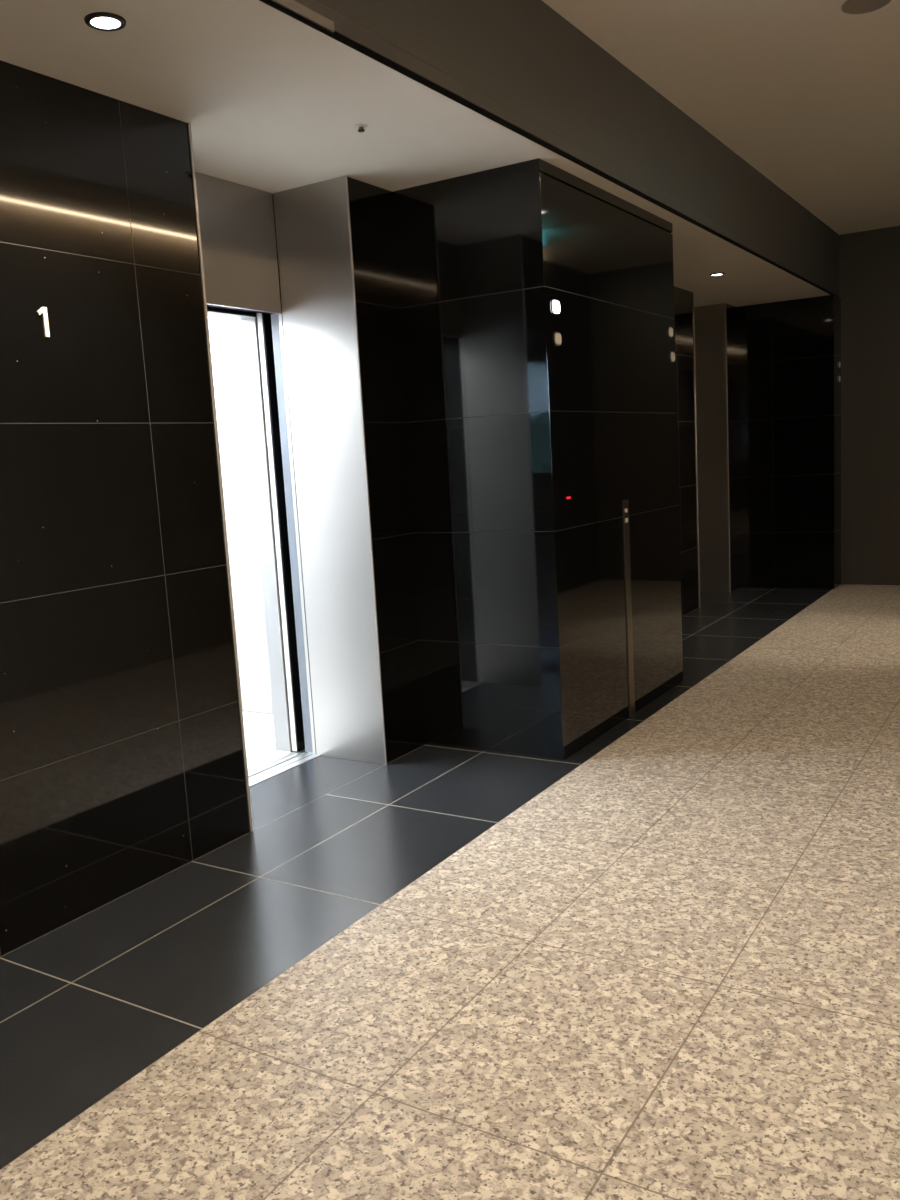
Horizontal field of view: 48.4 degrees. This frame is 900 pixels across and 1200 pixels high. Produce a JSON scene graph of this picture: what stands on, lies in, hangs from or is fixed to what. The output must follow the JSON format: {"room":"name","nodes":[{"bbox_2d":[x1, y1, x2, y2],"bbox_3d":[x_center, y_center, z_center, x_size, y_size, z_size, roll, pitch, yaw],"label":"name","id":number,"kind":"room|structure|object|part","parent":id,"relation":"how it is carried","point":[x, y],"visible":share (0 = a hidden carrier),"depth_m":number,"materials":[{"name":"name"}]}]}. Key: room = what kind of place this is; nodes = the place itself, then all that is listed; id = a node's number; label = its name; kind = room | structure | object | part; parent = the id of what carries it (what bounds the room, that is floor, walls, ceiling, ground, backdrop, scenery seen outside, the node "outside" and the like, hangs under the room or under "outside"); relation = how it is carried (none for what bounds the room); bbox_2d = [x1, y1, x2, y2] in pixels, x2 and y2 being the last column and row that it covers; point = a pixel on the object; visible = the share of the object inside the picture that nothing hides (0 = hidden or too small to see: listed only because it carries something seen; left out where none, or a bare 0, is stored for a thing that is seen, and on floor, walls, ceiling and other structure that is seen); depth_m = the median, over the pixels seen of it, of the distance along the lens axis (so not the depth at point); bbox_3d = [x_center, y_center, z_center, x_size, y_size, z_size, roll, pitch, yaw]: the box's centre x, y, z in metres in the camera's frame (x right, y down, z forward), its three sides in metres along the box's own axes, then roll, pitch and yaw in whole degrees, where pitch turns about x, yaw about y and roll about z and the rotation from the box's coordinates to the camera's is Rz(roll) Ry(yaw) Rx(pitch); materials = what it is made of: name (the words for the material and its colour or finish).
{"room":"elevator lobby","nodes":[
{"label":"elevator lobby","id":0,"kind":"room"},
{"bbox_2d":[0,60,249,955],"bbox_3d":[-3.579,0.248,0.384,0.924,2.703,8.824,2,10,32],"label":"wall","id":1,"kind":"structure","parent":0,"point":[122,767],"depth_m":3.37,"materials":[{"name":"black tile"}]},
{"bbox_2d":[37,307,49,336],"bbox_3d":[-1.282,-0.877,3.156,0.006,0.092,0.035,2,10,32],"label":"sign","id":2,"kind":"object","parent":1,"relation":"attached to","point":[43,310],"visible":1,"depth_m":3.16,"materials":[{"name":"beige"}]},
{"bbox_2d":[188,123,386,831],"bbox_3d":[-0.738,-0.549,4.557,0.535,2.833,1.477,2,10,32],"label":"elevator door frame","id":3,"kind":"structure","parent":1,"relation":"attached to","point":[287,255],"depth_m":4.69,"materials":[{"name":"silver metal"}]},
{"bbox_3d":[-0.875,-0.403,3.840,0.006,2.703,0.012,2,10,32],"label":"edge trim","id":4,"kind":"part","parent":3,"relation":"part of","materials":[{"name":"silver metal"}]},
{"bbox_3d":[-1.060,-1.552,4.307,0.020,0.543,0.923,2,10,32],"label":"transom panel","id":5,"kind":"part","parent":3,"relation":"part of","materials":[{"name":"silver metal"}]},
{"bbox_2d":[207,306,312,777],"bbox_3d":[-1.758,-0.325,4.961,1.657,2.490,2.100,2,10,32],"label":"car","id":6,"kind":"object","parent":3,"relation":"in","point":[241,342],"visible":0.2,"depth_m":5.11,"materials":[{"name":"silver metal"}]},
{"bbox_3d":[-1.222,0.667,6.006,1.445,0.007,0.004,2,10,32],"label":"skirting","id":7,"kind":"part","parent":6,"relation":"part of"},
{"bbox_3d":[-0.729,-0.339,5.151,0.032,2.172,0.480,2,10,32],"label":"car door","id":8,"kind":"part","parent":6,"relation":"part of","materials":[{"name":"silver metal"}]},
{"bbox_3d":[-1.013,0.859,4.721,0.072,0.033,1.100,2,10,32],"label":"car sill","id":9,"kind":"part","parent":6,"relation":"part of","materials":[{"name":"silver metal"}]},
{"bbox_3d":[-0.933,0.863,4.664,0.092,0.033,0.927,2,10,32],"label":"sill","id":10,"kind":"part","parent":3,"relation":"part of","materials":[{"name":"silver metal"}]},
{"bbox_3d":[-0.646,-0.332,5.116,0.048,2.157,0.488,2,10,32],"label":"door panel","id":11,"kind":"part","parent":3,"relation":"part of","materials":[{"name":"silver metal"}]},
{"bbox_3d":[-0.384,-0.544,4.627,0.006,2.703,0.009,2,10,32],"label":"edge trim","id":12,"kind":"part","parent":3,"relation":"part of","materials":[{"name":"silver metal"}]},
{"bbox_2d":[347,177,425,762],"bbox_3d":[-0.467,-0.577,4.890,0.414,2.703,0.361,2,10,32],"label":"wall","id":13,"kind":"structure","parent":0,"point":[370,206],"depth_m":4.77,"materials":[{"name":"black tile"}]},
{"bbox_2d":[0,0,829,306],"bbox_3d":[-1.193,-1.685,2.946,1.383,0.120,16.200,2,10,32],"label":"ceiling","id":14,"kind":"structure","parent":0,"point":[272,102],"depth_m":3.52,"materials":[{"name":"paint"}]},
{"bbox_2d":[84,12,125,30],"bbox_3d":[-0.961,-1.610,2.792,0.112,0.009,0.112,2,10,32],"label":"recessed light","id":15,"kind":"object","parent":14,"relation":"in","point":[102,21],"visible":1,"depth_m":2.78,"materials":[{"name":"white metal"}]},
{"bbox_2d":[354,124,367,131],"bbox_3d":[-0.336,-1.784,3.788,0.052,0.019,0.052,2,10,32],"label":"sprinkler head","id":16,"kind":"object","parent":14,"relation":"attached to","point":[360,127],"visible":1,"depth_m":3.78},
{"bbox_2d":[710,273,724,275],"bbox_3d":[2.030,-2.474,7.609,0.112,0.009,0.112,2,10,32],"label":"recessed light","id":17,"kind":"object","parent":14,"relation":"in","point":[712,274],"visible":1,"depth_m":7.59,"materials":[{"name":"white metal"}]},
{"bbox_2d":[0,584,899,1199],"bbox_3d":[0.012,1.129,2.699,3.595,0.100,16.200,2,10,32],"label":"floor","id":18,"kind":"structure","parent":0,"point":[671,971],"depth_m":2.83,"materials":[{"name":"beige stone"}]},
{"bbox_2d":[392,158,682,760],"bbox_3d":[0.405,-0.723,5.556,1.188,2.703,1.713,2,10,32],"label":"wall","id":19,"kind":"structure","parent":0,"point":[521,591],"depth_m":4.79,"materials":[{"name":"black tile"}]},
{"bbox_2d":[551,299,559,313],"bbox_3d":[0.477,-1.319,4.504,0.008,0.062,0.074,2,10,32],"label":"lantern","id":20,"kind":"object","parent":19,"relation":"attached to","point":[555,303],"visible":1,"depth_m":4.49,"materials":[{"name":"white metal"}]},
{"bbox_2d":[553,332,561,345],"bbox_3d":[0.488,-1.181,4.529,0.008,0.062,0.074,2,10,32],"label":"lantern","id":21,"kind":"object","parent":19,"relation":"attached to","point":[557,338],"visible":1,"depth_m":4.52,"materials":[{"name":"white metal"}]},
{"bbox_2d":[623,500,634,716],"bbox_3d":[0.959,0.050,5.354,0.010,1.166,0.068,2,10,32],"label":"panel","id":22,"kind":"object","parent":19,"relation":"attached to","point":[625,502],"visible":1,"depth_m":5.35,"materials":[{"name":"silver metal"}]},
{"bbox_2d":[668,326,672,337],"bbox_3d":[1.276,-1.548,5.784,0.008,0.062,0.074,2,10,32],"label":"lantern","id":23,"kind":"object","parent":19,"relation":"attached to","point":[670,329],"visible":1,"depth_m":5.77,"materials":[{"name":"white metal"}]},
{"bbox_2d":[670,351,674,361],"bbox_3d":[1.295,-1.414,5.823,0.008,0.062,0.074,2,10,32],"label":"lantern","id":24,"kind":"object","parent":19,"relation":"attached to","point":[672,354],"visible":1,"depth_m":5.81,"materials":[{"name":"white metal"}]},
{"bbox_2d":[314,0,838,289],"bbox_3d":[-0.740,-1.982,2.610,0.300,0.631,16.200,2,10,32],"label":"beam","id":25,"kind":"structure","parent":0,"point":[524,56],"depth_m":4.56,"materials":[{"name":"paint"}]},
{"bbox_2d":[674,286,698,615],"bbox_3d":[1.022,-1.075,7.758,0.924,2.703,2.732,2,10,32],"label":"wall","id":26,"kind":"structure","parent":0,"point":[683,299],"depth_m":8.45,"materials":[{"name":"black tile"}]},
{"bbox_2d":[693,292,730,607],"bbox_3d":[2.269,-1.414,9.375,0.535,2.833,1.477,2,10,32],"label":"elevator door frame","id":27,"kind":"structure","parent":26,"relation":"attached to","point":[709,321],"depth_m":9.50,"materials":[{"name":"silver metal"}]},
{"bbox_3d":[2.132,-1.267,8.659,0.006,2.703,0.012,2,10,32],"label":"edge trim","id":28,"kind":"part","parent":27,"relation":"part of","materials":[{"name":"metal"}]},
{"bbox_3d":[2.623,-1.409,9.445,0.006,2.703,0.009,2,10,32],"label":"edge trim","id":29,"kind":"part","parent":27,"relation":"part of","materials":[{"name":"metal"}]},
{"bbox_2d":[542,0,899,234],"bbox_3d":[0.362,-2.199,1.884,2.325,0.120,16.200,2,10,32],"label":"ceiling","id":30,"kind":"structure","parent":0,"point":[806,93],"depth_m":5.16,"materials":[{"name":"paint"}]},
{"bbox_2d":[841,0,890,13],"bbox_3d":[1.789,-2.563,4.302,0.200,0.009,0.200,2,10,32],"label":"ceiling speaker","id":31,"kind":"object","parent":30,"relation":"attached to","point":[850,6],"visible":1,"depth_m":4.32},
{"bbox_2d":[726,304,739,591],"bbox_3d":[2.539,-1.442,9.708,0.414,2.703,0.361,2,10,32],"label":"wall","id":32,"kind":"structure","parent":0,"point":[731,325],"depth_m":9.60,"materials":[{"name":"black tile"}]},
{"bbox_2d":[736,295,840,588],"bbox_3d":[3.097,-1.482,9.765,1.300,2.703,0.331,2,10,32],"label":"wall","id":33,"kind":"structure","parent":0,"point":[789,351],"depth_m":9.50,"materials":[{"name":"black tile"}]},
{"bbox_2d":[839,226,899,584],"bbox_3d":[3.334,-1.806,9.846,6.020,3.495,0.150,2,10,32],"label":"wall","id":34,"kind":"structure","parent":0,"point":[869,261],"depth_m":9.38,"materials":[{"name":"grey paint"}]},
{"bbox_2d":[260,0,838,296],"bbox_3d":[-0.600,-1.642,2.584,0.008,0.070,16.200,2,10,32],"label":"trim","id":35,"kind":"structure","parent":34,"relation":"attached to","point":[334,35],"depth_m":3.79,"materials":[{"name":"black"}]},
{"bbox_2d":[294,0,838,295],"bbox_3d":[-0.595,-1.651,2.579,0.004,0.052,16.200,2,10,32],"label":"trim","id":36,"kind":"structure","parent":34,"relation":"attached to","point":[343,26],"depth_m":3.93,"materials":[{"name":"black metal"}]},
{"bbox_2d":[272,0,333,31],"bbox_3d":[-2.589,-1.058,-0.619,0.006,0.028,8.570,2,10,32],"label":"trim","id":37,"kind":"structure","parent":36,"relation":"attached to","point":[292,5],"depth_m":2.87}
]}

